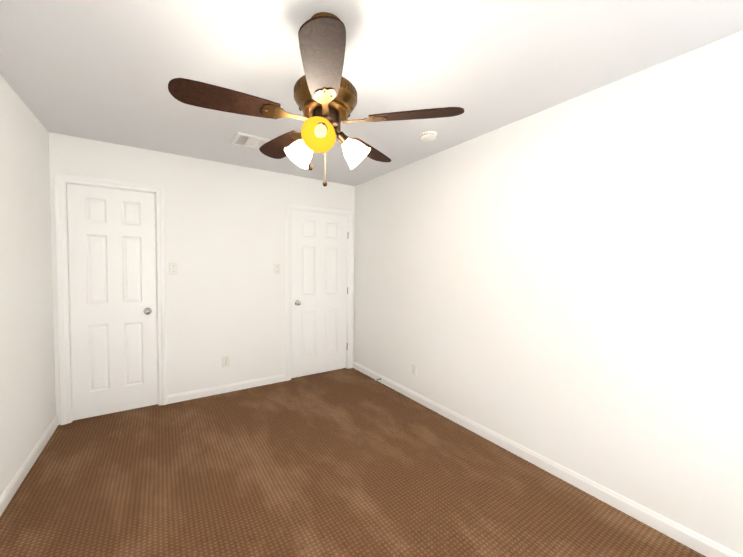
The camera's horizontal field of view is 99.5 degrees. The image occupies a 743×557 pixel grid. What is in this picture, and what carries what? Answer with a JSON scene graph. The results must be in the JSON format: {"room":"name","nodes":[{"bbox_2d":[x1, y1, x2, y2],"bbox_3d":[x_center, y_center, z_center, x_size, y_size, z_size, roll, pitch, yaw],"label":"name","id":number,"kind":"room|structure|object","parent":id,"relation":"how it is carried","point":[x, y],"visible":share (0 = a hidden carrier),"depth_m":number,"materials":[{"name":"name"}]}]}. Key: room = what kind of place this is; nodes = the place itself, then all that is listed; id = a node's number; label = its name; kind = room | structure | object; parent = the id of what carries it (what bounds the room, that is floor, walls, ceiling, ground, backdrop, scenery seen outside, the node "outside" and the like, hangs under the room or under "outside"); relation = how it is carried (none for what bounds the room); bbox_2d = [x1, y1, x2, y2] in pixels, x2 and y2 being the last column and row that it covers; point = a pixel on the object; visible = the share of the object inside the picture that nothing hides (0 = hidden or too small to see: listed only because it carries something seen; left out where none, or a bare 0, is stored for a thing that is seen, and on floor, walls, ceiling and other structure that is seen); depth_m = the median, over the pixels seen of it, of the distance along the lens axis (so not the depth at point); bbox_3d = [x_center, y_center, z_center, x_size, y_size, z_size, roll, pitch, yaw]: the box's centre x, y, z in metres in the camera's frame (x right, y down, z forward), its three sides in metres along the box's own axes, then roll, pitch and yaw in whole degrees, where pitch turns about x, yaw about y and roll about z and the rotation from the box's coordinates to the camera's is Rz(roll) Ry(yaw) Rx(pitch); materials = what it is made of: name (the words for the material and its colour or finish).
{"room":"empty bedroom","nodes":[
{"label":"empty bedroom","id":0,"kind":"room"},
{"bbox_2d":[0,75,55,495],"bbox_3d":[-1.402,0.108,0.649,0.120,2.440,4.900,-1,3,-34],"label":"wall","id":1,"kind":"structure","parent":0,"point":[27,392],"depth_m":2.06,"materials":[{"name":"white paint"}]},
{"bbox_2d":[0,416,57,515],"bbox_3d":[-1.359,1.284,0.730,0.013,0.085,4.660,-1,3,-34],"label":"baseboard","id":2,"kind":"structure","parent":1,"relation":"attached to","point":[13,486],"depth_m":2.03,"materials":[{"name":"white wood"}]},
{"bbox_2d":[49,132,354,424],"bbox_3d":[-1.476,0.004,3.476,2.910,2.440,0.120,-1,3,-34],"label":"wall","id":3,"kind":"structure","parent":0,"point":[225,236],"depth_m":3.30,"materials":[{"name":"white paint"}]},
{"bbox_2d":[54,172,166,424],"bbox_3d":[-2.344,0.178,2.890,0.759,2.116,0.138,-1,3,-34],"label":"door frame","id":4,"kind":"structure","parent":3,"relation":"attached to","point":[60,179],"depth_m":2.68,"materials":[{"name":"white wood"}]},
{"bbox_2d":[67,183,157,420],"bbox_3d":[-2.309,0.211,2.838,0.611,2.030,0.102,-1,3,-34],"label":"door","id":5,"kind":"structure","parent":3,"relation":"in","point":[112,277],"depth_m":2.84,"materials":[{"name":"white paint"}]},
{"bbox_2d":[169,263,177,274],"bbox_3d":[-1.935,-0.097,3.078,0.072,0.117,0.022,-1,3,-34],"label":"light switch","id":6,"kind":"object","parent":3,"relation":"attached to","point":[173,268],"visible":1,"depth_m":3.08,"materials":[{"name":"white plastic"}]},
{"bbox_2d":[222,356,229,367],"bbox_3d":[-1.562,0.892,3.380,0.072,0.117,0.009,-1,3,-34],"label":"electrical outlet","id":7,"kind":"object","parent":3,"relation":"attached to","point":[225,361],"visible":1,"depth_m":3.38,"materials":[{"name":"white plastic"}]},
{"bbox_2d":[167,374,285,403],"bbox_3d":[-1.515,1.184,3.422,1.188,0.085,0.013,-1,3,-34],"label":"baseboard","id":8,"kind":"structure","parent":3,"relation":"attached to","point":[173,398],"depth_m":3.37,"materials":[{"name":"white wood"}]},
{"bbox_2d":[274,264,279,273],"bbox_3d":[-1.093,-0.108,3.643,0.072,0.117,0.022,-1,3,-34],"label":"light switch","id":9,"kind":"object","parent":3,"relation":"attached to","point":[276,268],"visible":1,"depth_m":3.65,"materials":[{"name":"white plastic"}]},
{"bbox_2d":[291,209,347,377],"bbox_3d":[-0.628,0.189,3.967,0.768,2.030,0.102,-1,3,-34],"label":"door","id":10,"kind":"structure","parent":3,"relation":"in","point":[319,293],"depth_m":3.96,"materials":[{"name":"white paint"}]},
{"bbox_2d":[286,202,352,380],"bbox_3d":[-0.666,0.155,4.016,0.908,2.116,0.139,-1,3,-34],"label":"door frame","id":11,"kind":"structure","parent":3,"relation":"attached to","point":[290,205],"depth_m":3.83,"materials":[{"name":"white wood"}]},
{"bbox_2d":[0,368,705,556],"bbox_3d":[-0.158,1.370,1.541,3.150,0.120,4.900,-1,3,-34],"label":"floor","id":12,"kind":"structure","parent":0,"point":[346,462],"depth_m":1.93,"materials":[{"name":"carpet"}]},
{"bbox_2d":[0,0,742,185],"bbox_3d":[-0.130,-1.188,1.447,3.150,0.120,4.900,-1,3,-34],"label":"ceiling","id":13,"kind":"structure","parent":0,"point":[103,70],"depth_m":1.64,"materials":[{"name":"white paint"}]},
{"bbox_2d":[231,132,269,148],"bbox_3d":[-1.029,-1.179,2.724,0.300,0.011,0.270,-1,3,-34],"label":"ceiling vent","id":14,"kind":"object","parent":13,"relation":"in","point":[247,140],"visible":0.77,"depth_m":2.69,"materials":[{"name":"white metal"}]},
{"bbox_2d":[168,12,463,186],"bbox_3d":[-0.241,-0.781,1.420,1.138,0.693,1.140,-1,3,-34],"label":"ceiling fan","id":15,"kind":"object","parent":13,"relation":"hanging from","point":[325,95],"visible":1,"depth_m":1.28,"materials":[{"name":"brown wood"}]},
{"bbox_2d":[420,131,436,141],"bbox_3d":[0.459,-1.141,2.542,0.140,0.040,0.140,-1,3,-34],"label":"smoke detector","id":16,"kind":"object","parent":13,"relation":"attached to","point":[426,136],"visible":1,"depth_m":2.50,"materials":[{"name":"white plastic"}]},
{"bbox_2d":[353,30,742,555],"bbox_3d":[1.114,0.074,2.338,0.120,2.440,4.900,-1,3,-34],"label":"wall","id":17,"kind":"structure","parent":0,"point":[561,284],"depth_m":1.89,"materials":[{"name":"white paint"}]},
{"bbox_2d":[412,363,416,374],"bbox_3d":[0.437,0.934,3.248,0.009,0.117,0.072,-1,3,-34],"label":"electrical outlet","id":18,"kind":"object","parent":17,"relation":"attached to","point":[414,368],"visible":1,"depth_m":3.24,"materials":[{"name":"white plastic"}]},
{"bbox_2d":[352,361,742,556],"bbox_3d":[1.045,1.252,2.344,0.013,0.085,4.660,-1,3,-34],"label":"baseboard","id":19,"kind":"structure","parent":17,"relation":"attached to","point":[697,542],"depth_m":1.95,"materials":[{"name":"white wood"}]}
]}

